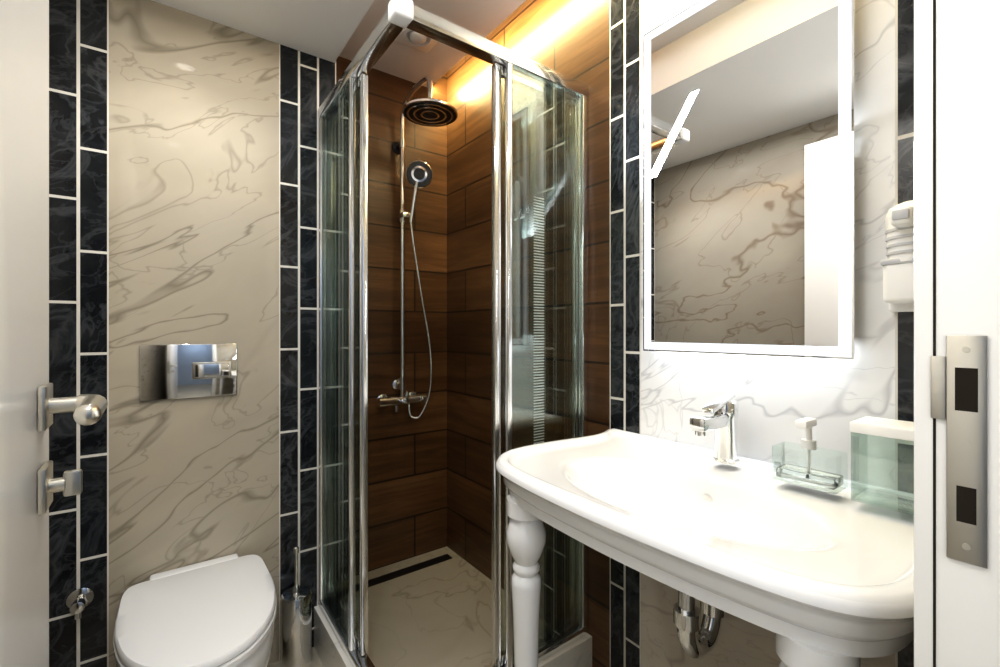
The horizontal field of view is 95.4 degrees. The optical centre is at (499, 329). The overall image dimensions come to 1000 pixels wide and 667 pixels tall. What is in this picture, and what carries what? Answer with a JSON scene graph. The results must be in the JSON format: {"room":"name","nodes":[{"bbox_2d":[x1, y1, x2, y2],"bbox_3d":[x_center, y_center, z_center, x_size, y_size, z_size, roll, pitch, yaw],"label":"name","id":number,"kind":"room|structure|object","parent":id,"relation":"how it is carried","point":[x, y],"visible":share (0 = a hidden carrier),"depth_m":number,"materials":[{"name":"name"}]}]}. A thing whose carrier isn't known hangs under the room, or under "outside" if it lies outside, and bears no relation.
{"room":"bathroom","nodes":[
{"label":"bathroom","id":0,"kind":"room"},
{"bbox_2d":[49,0,108,666],"bbox_3d":[-1.326,-0.085,1.401,0.202,2.550,0.250,0,0,-36],"label":"wall","id":1,"kind":"structure","parent":0,"point":[78,230],"depth_m":1.32,"materials":[{"name":"tile"}]},
{"bbox_2d":[66,587,93,619],"bbox_3d":[-1.202,0.782,1.298,0.060,0.065,0.062,0,0,-36],"label":"angle valve","id":2,"kind":"object","parent":1,"relation":"attached to","point":[79,600],"visible":1,"depth_m":1.30,"materials":[{"name":"silver metal"}]},
{"bbox_2d":[109,0,278,666],"bbox_3d":[-1.057,-0.085,1.600,0.466,2.550,0.250,0,0,-36],"label":"wall","id":3,"kind":"structure","parent":0,"point":[193,179],"depth_m":1.48,"materials":[{"name":"beige stone"}]},
{"bbox_2d":[140,343,236,400],"bbox_3d":[-1.001,0.133,1.474,0.261,0.175,0.019,0,0,-36],"label":"flush plate","id":4,"kind":"object","parent":3,"relation":"attached to","point":[174,371],"visible":1,"depth_m":1.47,"materials":[{"name":"silver metal"}]},
{"bbox_2d":[113,553,276,666],"bbox_3d":[-0.831,0.939,1.266,0.379,0.372,0.552,0,0,-36],"label":"toilet","id":5,"kind":"object","parent":3,"relation":"attached to","point":[219,612],"visible":1,"depth_m":1.20,"materials":[{"name":"white ceramic"}]},
{"bbox_2d":[152,0,373,62],"bbox_3d":[-0.489,-1.195,0.826,0.863,0.330,1.670,0,0,-36],"label":"ceiling","id":6,"kind":"structure","parent":0,"point":[324,29],"depth_m":1.50,"materials":[{"name":"white paint"}]},
{"bbox_2d":[268,647,322,666],"bbox_3d":[0.125,1.240,0.453,1.800,0.100,3.700,0,0,-36],"label":"floor","id":7,"kind":"structure","parent":0,"point":[316,661],"depth_m":1.63,"materials":[{"name":"tile"}]},
{"bbox_2d":[280,546,311,666],"bbox_3d":[-0.715,0.975,1.596,0.100,0.429,0.100,0,0,-36],"label":"toilet brush","id":8,"kind":"object","parent":7,"relation":"on","point":[296,625],"visible":1,"depth_m":1.56,"materials":[{"name":"silver metal"}]},
{"bbox_2d":[314,606,352,666],"bbox_3d":[-0.458,1.115,1.431,0.055,0.150,0.735,0,0,-36],"label":"shower curb","id":9,"kind":"object","parent":7,"relation":"on","point":[329,649],"visible":0.67,"depth_m":1.58,"materials":[{"name":"stone"}]},
{"bbox_2d":[318,0,588,666],"bbox_3d":[-0.193,0.098,1.630,0.709,1.882,0.729,0,0,-36],"label":"shower enclosure","id":10,"kind":"object","parent":9,"relation":"on","point":[343,361],"visible":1,"depth_m":1.46,"materials":[{"name":"clear glass"}]},
{"bbox_2d":[368,546,472,604],"bbox_3d":[-0.453,1.150,2.047,0.633,0.080,0.250,0,0,-36],"label":"shower tray","id":11,"kind":"object","parent":7,"relation":"on","point":[456,563],"visible":0.36,"depth_m":2.07,"materials":[{"name":"stone"}]},
{"bbox_2d":[368,554,451,586],"bbox_3d":[-0.471,1.108,2.065,0.560,0.002,0.050,0,0,-36],"label":"shower drain","id":12,"kind":"object","parent":11,"relation":"on","point":[401,572],"visible":0.64,"depth_m":2.09,"materials":[{"name":"grey metal"}]},
{"bbox_2d":[367,567,503,666],"bbox_3d":[-0.187,1.150,1.665,0.660,0.080,0.680,0,0,-36],"label":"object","id":13,"kind":"structure","parent":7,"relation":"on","point":[445,621],"depth_m":1.71,"materials":[{"name":"stone"}]},
{"bbox_2d":[538,634,591,666],"bbox_3d":[0.031,1.115,1.370,0.660,0.150,0.055,0,0,-36],"label":"shower curb","id":14,"kind":"object","parent":7,"relation":"on","point":[577,653],"visible":0.67,"depth_m":1.50,"materials":[{"name":"stone"}]},
{"bbox_2d":[496,392,913,666],"bbox_3d":[0.391,0.671,0.967,0.558,1.038,0.846,0,0,-36],"label":"sink","id":15,"kind":"object","parent":7,"relation":"on","point":[808,566],"visible":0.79,"depth_m":0.86,"materials":[{"name":"white ceramic"}]},
{"bbox_2d":[689,392,739,464],"bbox_3d":[0.501,0.233,1.062,0.159,0.163,0.058,0,0,-36],"label":"faucet","id":16,"kind":"object","parent":15,"relation":"on","point":[722,418],"depth_m":1.07,"materials":[{"name":"silver metal"}]},
{"bbox_2d":[772,417,847,494],"bbox_3d":[0.627,0.247,0.927,0.074,0.134,0.116,0,0,-36],"label":"soap dispenser","id":17,"kind":"object","parent":15,"relation":"on","point":[825,481],"depth_m":0.92,"materials":[{"name":"clear glass"}]},
{"bbox_2d":[279,44,335,659],"bbox_3d":[-0.789,-0.085,1.799,0.202,2.550,0.250,0,0,-36],"label":"wall","id":18,"kind":"structure","parent":0,"point":[307,82],"depth_m":1.68,"materials":[{"name":"tile"}]},
{"bbox_2d":[336,56,446,571],"bbox_3d":[-0.946,-0.085,1.900,1.800,2.550,0.100,0,0,-36],"label":"wall","id":19,"kind":"structure","parent":0,"point":[407,486],"depth_m":2.20,"materials":[{"name":"wood"}]},
{"bbox_2d":[376,75,457,418],"bbox_3d":[-0.351,-0.334,1.995,0.250,1.506,0.454,0,0,-36],"label":"shower column","id":20,"kind":"structure","parent":19,"relation":"attached to","point":[430,111],"depth_m":2.10,"materials":[{"name":"silver metal"}]},
{"bbox_2d":[339,0,525,86],"bbox_3d":[0.001,-1.285,1.344,0.540,0.150,1.920,0,0,-36],"label":"ceiling","id":21,"kind":"structure","parent":0,"point":[439,60],"depth_m":1.85,"materials":[{"name":"white paint"}]},
{"bbox_2d":[395,28,437,52],"bbox_3d":[-0.334,-1.195,1.855,0.170,0.028,0.170,0,0,-36],"label":"ceiling vent","id":22,"kind":"object","parent":21,"relation":"in","point":[415,40],"visible":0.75,"depth_m":1.87,"materials":[{"name":"white plastic"}]},
{"bbox_2d":[447,0,609,666],"bbox_3d":[0.083,-0.085,1.940,0.100,2.550,1.060,0,0,-36],"label":"wall","id":23,"kind":"structure","parent":0,"point":[570,38],"depth_m":1.85,"materials":[{"name":"wood"}]},
{"bbox_2d":[610,0,913,666],"bbox_3d":[0.648,-0.085,1.176,0.100,2.550,0.840,0,0,-36],"label":"wall","id":24,"kind":"structure","parent":0,"point":[625,276],"depth_m":1.41,"materials":[{"name":"tile"}]},
{"bbox_2d":[880,200,913,311],"bbox_3d":[0.759,-0.131,0.832,0.127,0.218,0.099,0,0,-36],"label":"hair dryer","id":25,"kind":"object","parent":24,"relation":"attached to","point":[898,279],"visible":0.4,"depth_m":0.83,"materials":[{"name":"white plastic"}]},
{"bbox_2d":[641,0,894,666],"bbox_3d":[0.648,-0.085,1.176,0.100,2.550,0.600,0,0,-36],"label":"wall","id":26,"kind":"structure","parent":0,"point":[776,397],"depth_m":1.03,"materials":[{"name":"white stone"}]},
{"bbox_2d":[643,0,854,359],"bbox_3d":[0.585,-0.400,1.137,0.045,0.920,0.503,0,0,-36],"label":"led mirror","id":27,"kind":"object","parent":26,"relation":"attached to","point":[748,177],"visible":1,"depth_m":1.08,"materials":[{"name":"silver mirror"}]},
{"bbox_3d":[0.152,-1.125,0.169,0.825,0.470,0.150,0,0,-37],"label":"lintel","id":28,"kind":"object","parent":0,"visible":0},
{"bbox_2d":[914,0,999,666],"bbox_3d":[0.155,0.150,0.164,0.825,2.080,0.159,0,0,-36],"label":"door frame","id":29,"kind":"structure","parent":28,"relation":"attached to","point":[956,333],"depth_m":0.43,"materials":[{"name":"white paint"}]},
{"bbox_2d":[0,0,106,666],"bbox_3d":[-0.374,0.165,0.315,0.114,2.030,0.753,0,0,-36],"label":"door leaf","id":30,"kind":"structure","parent":29,"relation":"attached to","point":[30,406],"depth_m":0.50,"materials":[{"name":"white paint"}]}
]}

